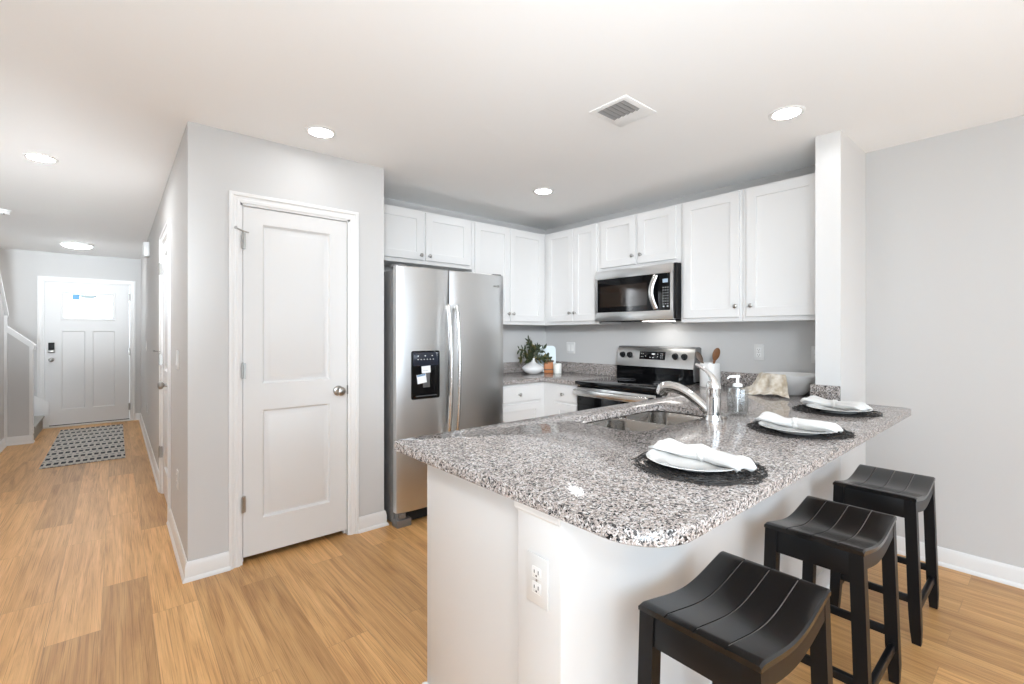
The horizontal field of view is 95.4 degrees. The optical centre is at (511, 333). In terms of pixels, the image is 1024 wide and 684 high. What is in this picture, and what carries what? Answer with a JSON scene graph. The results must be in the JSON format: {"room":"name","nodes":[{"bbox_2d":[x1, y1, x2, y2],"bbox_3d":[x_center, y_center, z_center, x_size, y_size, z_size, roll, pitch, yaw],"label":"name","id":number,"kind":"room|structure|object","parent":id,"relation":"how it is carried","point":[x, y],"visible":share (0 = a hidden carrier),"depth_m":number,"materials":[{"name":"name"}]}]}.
{"room":"kitchen","nodes":[
{"label":"kitchen","id":0,"kind":"room"},
{"bbox_2d":[0,295,3,440],"bbox_3d":[-2.369,0.093,1.175,0.112,2.440,11.260,0,0,-40],"label":"wall","id":1,"kind":"structure","parent":0,"point":[1,306],"depth_m":5.29,"materials":[{"name":"grey paint"}]},
{"bbox_2d":[0,438,6,452],"bbox_3d":[-2.288,1.263,1.185,0.024,0.100,11.170,0,0,-40],"label":"baseboard","id":2,"kind":"structure","parent":1,"relation":"attached to","point":[3,445],"depth_m":5.28,"materials":[{"name":"white wood"}]},
{"bbox_2d":[0,272,8,317],"bbox_3d":[-5.666,-0.657,5.057,0.149,0.940,1.125,0,0,-40],"label":"trim","id":3,"kind":"structure","parent":1,"relation":"attached to","point":[2,293],"depth_m":5.34,"materials":[{"name":"white wood"}]},
{"bbox_2d":[7,333,28,436],"bbox_3d":[-5.865,0.633,5.541,0.213,1.360,0.100,0,0,-40],"label":"wall","id":4,"kind":"structure","parent":0,"point":[17,351],"depth_m":5.50,"materials":[{"name":"grey paint"}]},
{"bbox_2d":[4,316,33,437],"bbox_3d":[-5.859,0.503,5.534,0.243,1.420,0.147,0,0,-40],"label":"trim","id":5,"kind":"structure","parent":4,"relation":"attached to","point":[31,351],"depth_m":5.55,"materials":[{"name":"white wood"}]},
{"bbox_2d":[6,435,33,445],"bbox_3d":[-5.815,1.263,5.501,0.237,0.100,0.024,0,0,-40],"label":"baseboard","id":6,"kind":"structure","parent":4,"relation":"attached to","point":[26,439],"depth_m":5.50,"materials":[{"name":"white wood"}]},
{"bbox_2d":[7,326,36,349],"bbox_3d":[-5.864,0.033,5.541,0.285,0.330,0.150,0,0,-40],"label":"trim","id":7,"kind":"structure","parent":4,"relation":"attached to","point":[10,330],"depth_m":5.51,"materials":[{"name":"white wood"}]},
{"bbox_2d":[0,248,140,412],"bbox_3d":[-5.431,0.093,7.367,5.870,2.440,0.100,0,0,-40],"label":"wall","id":8,"kind":"structure","parent":0,"point":[19,269],"depth_m":6.41,"materials":[{"name":"grey paint"}]},
{"bbox_2d":[37,276,135,428],"bbox_3d":[-6.120,0.261,6.739,1.049,2.104,0.162,0,0,-40],"label":"door","id":9,"kind":"structure","parent":8,"relation":"in","point":[83,363],"depth_m":6.71,"materials":[{"name":"white wood"}]},
{"bbox_2d":[141,128,185,554],"bbox_3d":[-3.685,0.093,4.860,0.100,2.440,5.980,0,0,-40],"label":"wall","id":10,"kind":"structure","parent":0,"point":[172,205],"depth_m":3.08,"materials":[{"name":"grey paint"}]},
{"bbox_2d":[143,242,149,257],"bbox_3d":[-4.173,-0.952,5.312,0.057,0.160,0.180,0,0,-40],"label":"door chime","id":11,"kind":"object","parent":10,"relation":"attached to","point":[146,245],"visible":1,"depth_m":5.25,"materials":[{"name":"white plastic"}]},
{"bbox_2d":[139,413,158,491],"bbox_3d":[-4.292,1.263,5.478,0.024,0.100,4.254,0,0,-40],"label":"baseboard","id":12,"kind":"structure","parent":10,"relation":"attached to","point":[153,463],"depth_m":4.86,"materials":[{"name":"white wood"}]},
{"bbox_2d":[153,218,170,520],"bbox_3d":[-2.623,0.259,3.558,0.168,2.108,0.832,0,0,-40],"label":"door","id":13,"kind":"structure","parent":10,"relation":"in","point":[164,266],"depth_m":3.65,"materials":[{"name":"white wood"}]},
{"bbox_2d":[176,351,177,368],"bbox_3d":[-2.056,0.163,2.859,0.011,0.115,0.070,0,0,-40],"label":"light switch","id":14,"kind":"object","parent":10,"relation":"attached to","point":[176,351],"visible":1,"depth_m":2.84,"materials":[{"name":"white plastic"}]},
{"bbox_2d":[167,508,187,582],"bbox_3d":[-2.045,1.263,2.836,0.024,0.100,1.018,0,0,-40],"label":"baseboard","id":15,"kind":"structure","parent":10,"relation":"attached to","point":[181,559],"depth_m":2.76,"materials":[{"name":"white wood"}]},
{"bbox_2d":[176,469,178,489],"bbox_3d":[-2.049,0.893,2.852,0.008,0.115,0.070,0,0,-40],"label":"wall outlet","id":16,"kind":"object","parent":10,"relation":"attached to","point":[177,471],"visible":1,"depth_m":2.83,"materials":[{"name":"white plastic"}]},
{"bbox_2d":[186,121,383,561],"bbox_3d":[-1.332,0.093,2.871,1.109,2.440,0.100,0,0,-40],"label":"wall","id":17,"kind":"structure","parent":0,"point":[218,161],"depth_m":2.59,"materials":[{"name":"grey paint"}]},
{"bbox_2d":[183,551,230,583],"bbox_3d":[-1.649,1.263,2.520,0.218,0.100,0.024,0,0,-40],"label":"baseboard","id":18,"kind":"structure","parent":17,"relation":"attached to","point":[212,565],"depth_m":2.52,"materials":[{"name":"white wood"}]},
{"bbox_2d":[229,190,358,569],"bbox_3d":[-1.309,0.259,2.849,0.739,2.108,0.164,0,0,-40],"label":"door","id":19,"kind":"structure","parent":17,"relation":"in","point":[294,266],"depth_m":2.81,"materials":[{"name":"white wood"}]},
{"bbox_2d":[358,510,388,533],"bbox_3d":[-0.932,1.263,3.130,0.212,0.100,0.024,0,0,-40],"label":"baseboard","id":20,"kind":"structure","parent":17,"relation":"attached to","point":[376,520],"depth_m":3.12,"materials":[{"name":"white wood"}]},
{"bbox_2d":[384,198,544,361],"bbox_3d":[-0.528,0.093,4.388,2.260,2.440,0.100,0,0,-40],"label":"wall","id":21,"kind":"structure","parent":0,"point":[514,336],"depth_m":4.76,"materials":[{"name":"grey paint"}]},
{"bbox_2d":[384,204,471,270],"bbox_3d":[-0.791,-0.769,3.858,0.931,0.427,0.365,0,0,-40],"label":"upper cabinet","id":22,"kind":"object","parent":21,"relation":"attached to","point":[412,237],"visible":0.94,"depth_m":3.76,"materials":[{"name":"white paint"}]},
{"bbox_2d":[462,221,544,324],"bbox_3d":[-0.097,-0.532,4.448,0.887,0.900,0.365,0,0,-40],"label":"upper cabinet","id":23,"kind":"object","parent":21,"relation":"attached to","point":[518,256],"visible":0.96,"depth_m":4.37,"materials":[{"name":"white paint"}]},
{"bbox_2d":[503,361,535,372],"bbox_3d":[-0.096,0.346,4.676,1.184,0.106,0.020,0,0,-40],"label":"backsplash","id":24,"kind":"structure","parent":21,"relation":"attached to","point":[508,367],"depth_m":4.75,"materials":[{"name":"grey stone"}]},
{"bbox_2d":[0,0,1023,258],"bbox_3d":[-1.383,-1.177,2.683,5.970,0.100,12.480,0,0,-40],"label":"ceiling","id":25,"kind":"structure","parent":0,"point":[470,107],"depth_m":2.17,"materials":[{"name":"white paint"}]},
{"bbox_2d":[0,208,11,215],"bbox_3d":[-4.665,-1.104,4.251,0.136,0.046,0.136,0,0,-40],"label":"smoke detector","id":26,"kind":"object","parent":25,"relation":"attached to","point":[5,212],"visible":1,"depth_m":4.24,"materials":[{"name":"white plastic"}]},
{"bbox_2d":[22,153,58,162],"bbox_3d":[-3.026,-1.124,2.993,0.166,0.007,0.166,0,0,-40],"label":"recessed light","id":27,"kind":"object","parent":25,"relation":"in","point":[36,157],"visible":1,"depth_m":2.99,"materials":[{"name":"white plastic"}]},
{"bbox_2d":[27,155,53,161],"bbox_3d":[-3.026,-1.125,2.993,0.126,0.004,0.126,0,0,-40],"label":"diffuser","id":28,"kind":"object","parent":27,"relation":"attached to","point":[40,158],"depth_m":2.99,"materials":[{"name":"white plastic"}]},
{"bbox_2d":[60,242,93,248],"bbox_3d":[-5.484,-1.101,5.878,0.320,0.053,0.320,0,0,-40],"label":"flush ceiling light","id":29,"kind":"object","parent":25,"relation":"attached to","point":[77,245],"visible":1,"depth_m":5.80,"materials":[{"name":"white plastic"}]},
{"bbox_2d":[62,244,91,248],"bbox_3d":[-5.484,-1.101,5.878,0.284,0.053,0.284,0,0,-40],"label":"diffuser","id":30,"kind":"object","parent":29,"relation":"attached to","point":[77,246],"depth_m":5.83,"materials":[{"name":"white plastic"}]},
{"bbox_2d":[305,125,336,138],"bbox_3d":[-1.069,-1.124,2.608,0.166,0.007,0.166,0,0,-40],"label":"recessed light","id":31,"kind":"object","parent":25,"relation":"in","point":[321,132],"visible":1,"depth_m":2.61,"materials":[{"name":"white plastic"}]},
{"bbox_2d":[309,128,332,136],"bbox_3d":[-1.069,-1.125,2.608,0.126,0.004,0.126,0,0,-40],"label":"diffuser","id":32,"kind":"object","parent":31,"relation":"attached to","point":[315,132],"depth_m":2.61,"materials":[{"name":"white plastic"}]},
{"bbox_2d":[533,188,553,194],"bbox_3d":[0.249,-1.124,3.690,0.166,0.007,0.166,0,0,-40],"label":"recessed light","id":33,"kind":"object","parent":25,"relation":"in","point":[541,191],"visible":1,"depth_m":3.69,"materials":[{"name":"white plastic"}]},
{"bbox_2d":[536,189,550,193],"bbox_3d":[0.249,-1.125,3.690,0.126,0.004,0.126,0,0,-40],"label":"diffuser","id":34,"kind":"object","parent":33,"relation":"attached to","point":[538,191],"depth_m":3.69,"materials":[{"name":"white plastic"}]},
{"bbox_2d":[589,95,656,126],"bbox_3d":[0.564,-1.123,2.370,0.260,0.008,0.224,0,0,-40],"label":"ceiling vent","id":35,"kind":"object","parent":25,"relation":"in","point":[622,111],"visible":1,"depth_m":2.36,"materials":[{"name":"white plastic"}]},
{"bbox_2d":[768,105,805,120],"bbox_3d":[1.404,-1.124,2.384,0.166,0.007,0.166,0,0,-40],"label":"recessed light","id":36,"kind":"object","parent":25,"relation":"in","point":[793,111],"visible":1,"depth_m":2.38,"materials":[{"name":"white plastic"}]},
{"bbox_2d":[773,108,800,118],"bbox_3d":[1.404,-1.125,2.384,0.126,0.004,0.126,0,0,-40],"label":"diffuser","id":37,"kind":"object","parent":36,"relation":"attached to","point":[783,113],"depth_m":2.38,"materials":[{"name":"white plastic"}]},
{"bbox_2d":[0,420,1023,683],"bbox_3d":[-1.383,1.363,2.683,5.970,0.100,12.480,0,0,-40],"label":"floor","id":38,"kind":"structure","parent":0,"point":[92,589],"depth_m":2.25,"materials":[{"name":"brown wood"}]},
{"bbox_2d":[33,396,48,439],"bbox_3d":[-6.625,0.633,5.625,1.395,1.360,1.004,0,0,-40],"label":"staircase","id":39,"kind":"structure","parent":38,"relation":"on","point":[41,407],"depth_m":6.38,"materials":[{"name":"white paint"}]},
{"bbox_2d":[39,424,124,468],"bbox_3d":[-5.076,1.307,5.594,0.643,0.010,2.340,0,0,-40],"label":"runner rug","id":40,"kind":"object","parent":38,"relation":"on","point":[100,443],"visible":1,"depth_m":5.36,"materials":[{"name":"white fabric"}]},
{"bbox_2d":[384,264,502,528],"bbox_3d":[-0.624,0.421,3.662,0.926,1.784,0.823,0,0,-40],"label":"refrigerator","id":41,"kind":"object","parent":38,"relation":"on","point":[443,329],"visible":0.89,"depth_m":3.28,"materials":[{"name":"grey metal"}]},
{"bbox_2d":[422,464,517,683],"bbox_3d":[0.644,0.874,2.204,2.104,0.878,0.628,0,0,-40],"label":"base cabinet","id":42,"kind":"object","parent":38,"relation":"on","point":[472,529],"visible":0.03,"depth_m":1.52,"materials":[{"name":"white paint"}]},
{"bbox_2d":[394,384,910,547],"bbox_3d":[0.901,0.416,2.301,2.784,0.035,1.348,0,0,-40],"label":"countertop","id":43,"kind":"structure","parent":42,"relation":"on","point":[566,468],"depth_m":1.49,"materials":[{"name":"stone"}]},
{"bbox_2d":[587,411,703,430],"bbox_3d":[0.658,0.532,2.255,0.781,0.201,0.423,0,0,-40],"label":"sink","id":44,"kind":"object","parent":43,"relation":"in","point":[648,420],"visible":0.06,"depth_m":2.46,"materials":[{"name":"silver metal"}]},
{"bbox_2d":[656,363,721,421],"bbox_3d":[0.839,0.269,2.228,0.072,0.260,0.328,0,0,-40],"label":"faucet","id":45,"kind":"object","parent":43,"relation":"on","point":[711,408],"visible":1,"depth_m":2.14,"materials":[{"name":"silver metal"}]},
{"bbox_2d":[632,451,767,485],"bbox_3d":[0.558,0.395,1.401,0.381,0.008,0.381,0,0,-40],"label":"placemat","id":46,"kind":"object","parent":43,"relation":"on","point":[711,478],"visible":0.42,"depth_m":1.29,"materials":[{"name":"black"}]},
{"bbox_2d":[646,449,733,471],"bbox_3d":[0.541,0.380,1.386,0.275,0.022,0.275,0,0,-40],"label":"dinner plate","id":47,"kind":"object","parent":46,"relation":"on","point":[665,458],"visible":0.62,"depth_m":1.38,"materials":[{"name":"white ceramic"}]},
{"bbox_2d":[648,438,756,472],"bbox_3d":[0.566,0.359,1.401,0.103,0.052,0.324,0,0,-34],"label":"napkin","id":48,"kind":"object","parent":47,"relation":"on","point":[701,452],"visible":1,"depth_m":1.38,"materials":[{"name":"white fabric"}]},
{"bbox_2d":[700,362,720,386],"bbox_3d":[1.489,0.311,3.505,0.146,0.176,0.146,0,0,-40],"label":"utensil crock","id":49,"kind":"object","parent":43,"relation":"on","point":[715,368],"visible":0.61,"depth_m":3.45,"materials":[{"name":"white ceramic"}]},
{"bbox_2d":[695,352,703,362],"bbox_3d":[1.468,0.263,3.533,0.147,0.249,0.024,0,0,29],"label":"spatula","id":50,"kind":"object","parent":49,"relation":"in","point":[698,355],"visible":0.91,"depth_m":3.55,"materials":[{"name":"brown wood"}]},
{"bbox_2d":[712,348,719,363],"bbox_3d":[1.514,0.247,3.499,0.091,0.278,0.031,0,0,30],"label":"wooden spoon","id":51,"kind":"object","parent":49,"relation":"in","point":[716,353],"visible":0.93,"depth_m":3.49,"materials":[{"name":"brown wood"}]},
{"bbox_2d":[727,375,742,411],"bbox_3d":[1.093,0.300,2.258,0.098,0.198,0.098,0,0,-40],"label":"soap dispenser","id":52,"kind":"object","parent":43,"relation":"on","point":[737,384],"visible":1,"depth_m":2.25,"materials":[{"name":"white plastic"}]},
{"bbox_2d":[763,372,814,395],"bbox_3d":[1.824,0.331,3.034,0.343,0.135,0.343,0,0,-40],"label":"serving bowl","id":53,"kind":"object","parent":43,"relation":"on","point":[798,383],"visible":0.53,"depth_m":2.92,"materials":[{"name":"white ceramic"}]},
{"bbox_2d":[741,372,789,398],"bbox_3d":[1.632,0.327,3.009,0.243,0.138,0.362,0,0,-40],"label":"dish towel","id":54,"kind":"object","parent":53,"relation":"on","point":[765,383],"visible":1,"depth_m":2.95,"materials":[{"name":"beige fabric"}]},
{"bbox_2d":[746,420,855,439],"bbox_3d":[1.180,0.395,1.921,0.381,0.008,0.381,0,0,31],"label":"placemat","id":55,"kind":"object","parent":43,"relation":"on","point":[845,434],"visible":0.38,"depth_m":1.81,"materials":[{"name":"black"}]},
{"bbox_2d":[759,421,837,434],"bbox_3d":[1.140,0.380,1.862,0.275,0.022,0.275,0,0,-40],"label":"dinner plate","id":56,"kind":"object","parent":55,"relation":"on","point":[784,429],"visible":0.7,"depth_m":1.84,"materials":[{"name":"white ceramic"}]},
{"bbox_2d":[754,411,842,433],"bbox_3d":[1.153,0.360,1.888,0.102,0.050,0.320,0,0,-33],"label":"napkin","id":57,"kind":"object","parent":56,"relation":"on","point":[805,424],"visible":1,"depth_m":1.85,"materials":[{"name":"white fabric"}]},
{"bbox_2d":[792,404,882,417],"bbox_3d":[1.657,0.395,2.383,0.381,0.008,0.381,0,0,12],"label":"placemat","id":58,"kind":"object","parent":43,"relation":"on","point":[805,408],"visible":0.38,"depth_m":2.29,"materials":[{"name":"black"}]},
{"bbox_2d":[806,403,872,413],"bbox_3d":[1.636,0.380,2.336,0.275,0.022,0.275,0,0,-40],"label":"dinner plate","id":59,"kind":"object","parent":58,"relation":"on","point":[822,408],"visible":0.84,"depth_m":2.32,"materials":[{"name":"white ceramic"}]},
{"bbox_2d":[800,395,871,410],"bbox_3d":[1.651,0.359,2.390,0.103,0.052,0.326,0,0,-24],"label":"napkin","id":60,"kind":"object","parent":59,"relation":"on","point":[848,405],"visible":0.99,"depth_m":2.37,"materials":[{"name":"white fabric"}]},
{"bbox_2d":[503,382,543,422],"bbox_3d":[-0.112,0.874,4.255,0.606,0.878,0.640,0,0,-40],"label":"base cabinet","id":61,"kind":"object","parent":38,"relation":"on","point":[523,401],"visible":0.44,"depth_m":4.06,"materials":[{"name":"white paint"}]},
{"bbox_2d":[503,372,616,384],"bbox_3d":[0.241,0.416,4.296,1.205,0.035,1.034,0,0,-40],"label":"countertop","id":62,"kind":"structure","parent":61,"relation":"on","point":[570,378],"depth_m":4.21,"materials":[{"name":"stone"}]},
{"bbox_2d":[522,358,543,373],"bbox_3d":[0.206,0.320,4.586,0.218,0.157,0.218,0,0,-40],"label":"bud vase","id":63,"kind":"object","parent":62,"relation":"on","point":[532,367],"visible":0.95,"depth_m":4.51,"materials":[{"name":"white ceramic"}]},
{"bbox_2d":[517,335,551,363],"bbox_3d":[0.232,0.160,4.537,0.487,0.297,0.176,0,0,-40],"label":"leafy branches","id":64,"kind":"object","parent":63,"relation":"in","point":[532,353],"visible":1,"depth_m":4.54,"materials":[{"name":"green plant"}]},
{"bbox_2d":[536,346,555,371],"bbox_3d":[0.354,0.263,4.835,0.200,0.268,0.055,0,0,0],"label":"serving board","id":65,"kind":"object","parent":62,"relation":"on","point":[551,349],"visible":0.48,"depth_m":4.84,"materials":[{"name":"white"}]},
{"bbox_2d":[544,360,553,372],"bbox_3d":[0.371,0.336,4.734,0.100,0.126,0.060,0,0,0],"label":"wooden box","id":66,"kind":"object","parent":62,"relation":"on","point":[548,368],"visible":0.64,"depth_m":4.71,"materials":[{"name":"brown wood"}]},
{"bbox_2d":[553,363,560,373],"bbox_3d":[0.456,0.346,4.669,0.080,0.106,0.080,0,0,-40],"label":"candle","id":67,"kind":"object","parent":62,"relation":"on","point":[556,366],"visible":0.98,"depth_m":4.64,"materials":[{"name":"white wax"}]},
{"bbox_2d":[544,382,579,415],"bbox_3d":[0.638,0.874,4.261,0.645,0.878,0.422,0,0,-40],"label":"base cabinet","id":68,"kind":"object","parent":38,"relation":"on","point":[559,398],"visible":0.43,"depth_m":4.08,"materials":[{"name":"white paint"}]},
{"bbox_2d":[573,345,700,410],"bbox_3d":[0.999,0.711,3.765,0.699,1.203,0.746,0,0,-40],"label":"range","id":69,"kind":"object","parent":38,"relation":"on","point":[640,369],"visible":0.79,"depth_m":3.78,"materials":[{"name":"silver metal"}]},
{"bbox_2d":[575,377,694,392],"bbox_3d":[0.978,0.405,3.747,0.575,0.029,0.746,0,0,-40],"label":"cooktop","id":70,"kind":"object","parent":69,"relation":"in","point":[616,384],"depth_m":3.70,"materials":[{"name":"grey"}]},
{"bbox_2d":[638,551,832,683],"bbox_3d":[0.595,1.002,1.230,0.455,0.620,0.329,0,0,-40],"label":"stool","id":71,"kind":"object","parent":38,"relation":"on","point":[739,620],"visible":1,"depth_m":1.18,"materials":[{"name":"black wood"}]},
{"bbox_2d":[764,496,901,683],"bbox_3d":[1.193,1.002,1.739,0.455,0.620,0.329,0,0,-40],"label":"stool","id":72,"kind":"object","parent":38,"relation":"on","point":[845,539],"visible":0.91,"depth_m":1.68,"materials":[{"name":"black paint"}]},
{"bbox_2d":[830,464,938,646],"bbox_3d":[1.773,1.002,2.217,0.455,0.620,0.329,0,0,-40],"label":"stool","id":73,"kind":"object","parent":38,"relation":"on","point":[904,495],"visible":0.91,"depth_m":2.14,"materials":[{"name":"black paint"}]},
{"bbox_2d":[518,130,865,683],"bbox_3d":[1.113,0.093,2.084,2.745,2.440,0.160,0,0,-40],"label":"wall","id":74,"kind":"structure","parent":0,"point":[589,631],"depth_m":1.49,"materials":[{"name":"white paint"}]},
{"bbox_2d":[514,501,559,526],"bbox_3d":[0.061,0.453,1.194,0.009,0.039,0.164,0,0,-40],"label":"trim","id":75,"kind":"structure","parent":74,"relation":"attached to","point":[522,507],"depth_m":1.19,"materials":[{"name":"white wood"}]},
{"bbox_2d":[527,550,548,611],"bbox_3d":[0.065,0.631,1.192,0.008,0.128,0.080,0,0,-40],"label":"wall outlet","id":76,"kind":"object","parent":74,"relation":"attached to","point":[537,566],"visible":1,"depth_m":1.19,"materials":[{"name":"white plastic"}]},
{"bbox_2d":[532,565,540,580],"bbox_3d":[0.063,0.611,1.190,0.004,0.029,0.033,0,0,-40],"label":"socket","id":77,"kind":"object","parent":76,"relation":"attached to","point":[536,569],"depth_m":1.19,"materials":[{"name":"grey plastic"}]},
{"bbox_2d":[532,580,540,595],"bbox_3d":[0.063,0.650,1.190,0.004,0.029,0.033,0,0,-40],"label":"socket","id":78,"kind":"object","parent":76,"relation":"attached to","point":[536,584],"depth_m":1.19,"materials":[{"name":"grey plastic"}]},
{"bbox_2d":[709,568,829,683],"bbox_3d":[1.163,1.263,2.006,2.769,0.100,0.024,0,0,-40],"label":"baseboard","id":79,"kind":"structure","parent":74,"relation":"attached to","point":[823,578],"depth_m":2.37,"materials":[{"name":"white"}]},
{"bbox_2d":[810,384,840,400],"bbox_3d":[1.952,0.346,2.788,0.509,0.106,0.144,0,0,-40],"label":"backsplash","id":80,"kind":"structure","parent":74,"relation":"attached to","point":[828,392],"depth_m":2.62,"materials":[{"name":"grey stone"}]},
{"bbox_2d":[545,115,1023,567],"bbox_3d":[0.853,0.093,4.585,0.100,2.440,12.480,0,0,-40],"label":"wall","id":81,"kind":"structure","parent":0,"point":[945,212],"depth_m":2.65,"materials":[{"name":"grey paint"}]},
{"bbox_2d":[566,342,574,353],"bbox_3d":[0.602,0.148,4.794,0.011,0.115,0.116,0,0,-40],"label":"light switch","id":82,"kind":"object","parent":81,"relation":"attached to","point":[570,346],"visible":1,"depth_m":4.79,"materials":[{"name":"white plastic"}]},
{"bbox_2d":[545,222,620,324],"bbox_3d":[0.647,-0.532,4.467,0.365,0.900,0.702,0,0,-40],"label":"upper cabinet","id":83,"kind":"object","parent":81,"relation":"attached to","point":[572,256],"visible":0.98,"depth_m":4.34,"materials":[{"name":"white paint"}]},
{"bbox_2d":[556,361,616,375],"bbox_3d":[0.692,0.346,4.680,0.020,0.106,1.034,0,0,-40],"label":"backsplash","id":84,"kind":"structure","parent":81,"relation":"attached to","point":[575,367],"depth_m":4.58,"materials":[{"name":"grey stone"}]},
{"bbox_2d":[600,204,681,271],"bbox_3d":[1.127,-0.760,3.902,0.365,0.445,0.775,0,0,-40],"label":"upper cabinet","id":85,"kind":"object","parent":81,"relation":"attached to","point":[652,237],"visible":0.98,"depth_m":3.76,"materials":[{"name":"white paint"}]},
{"bbox_2d":[595,262,681,321],"bbox_3d":[1.104,-0.315,3.873,0.436,0.433,0.762,0,0,-40],"label":"microwave","id":86,"kind":"object","parent":85,"relation":"attached to","point":[651,293],"visible":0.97,"depth_m":3.70,"materials":[{"name":"silver metal"}]},
{"bbox_2d":[681,189,761,322],"bbox_3d":[1.526,-0.532,3.433,0.365,0.900,0.451,0,0,-40],"label":"upper cabinet","id":87,"kind":"object","parent":81,"relation":"attached to","point":[712,227],"visible":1,"depth_m":3.32,"materials":[{"name":"white paint"}]},
{"bbox_2d":[754,344,763,359],"bbox_3d":[1.797,0.138,3.392,0.008,0.115,0.070,0,0,-40],"label":"wall outlet","id":88,"kind":"object","parent":81,"relation":"attached to","point":[758,348],"visible":1,"depth_m":3.39,"materials":[{"name":"white plastic"}]},
{"bbox_2d":[721,371,809,392],"bbox_3d":[1.812,0.346,3.362,0.020,0.106,0.911,0,0,-40],"label":"backsplash","id":89,"kind":"structure","parent":81,"relation":"attached to","point":[747,379],"depth_m":3.48,"materials":[{"name":"grey stone"}]},
{"bbox_2d":[743,173,814,320],"bbox_3d":[1.832,-0.532,3.074,0.365,0.900,0.485,0,0,-40],"label":"upper cabinet","id":90,"kind":"object","parent":81,"relation":"attached to","point":[779,216],"visible":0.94,"depth_m":2.99,"materials":[{"name":"white paint"}]},
{"bbox_2d":[811,346,814,362],"bbox_3d":[2.037,0.143,3.110,0.008,0.115,0.070,0,0,-40],"label":"wall outlet","id":91,"kind":"object","parent":81,"relation":"attached to","point":[812,347],"visible":0.22,"depth_m":3.13,"materials":[{"name":"white plastic"}]},
{"bbox_2d":[896,535,1023,588],"bbox_3d":[3.492,1.263,1.386,0.024,0.100,3.987,0,0,-40],"label":"baseboard","id":92,"kind":"structure","parent":81,"relation":"attached to","point":[1007,574],"depth_m":2.53,"materials":[{"name":"white wood"}]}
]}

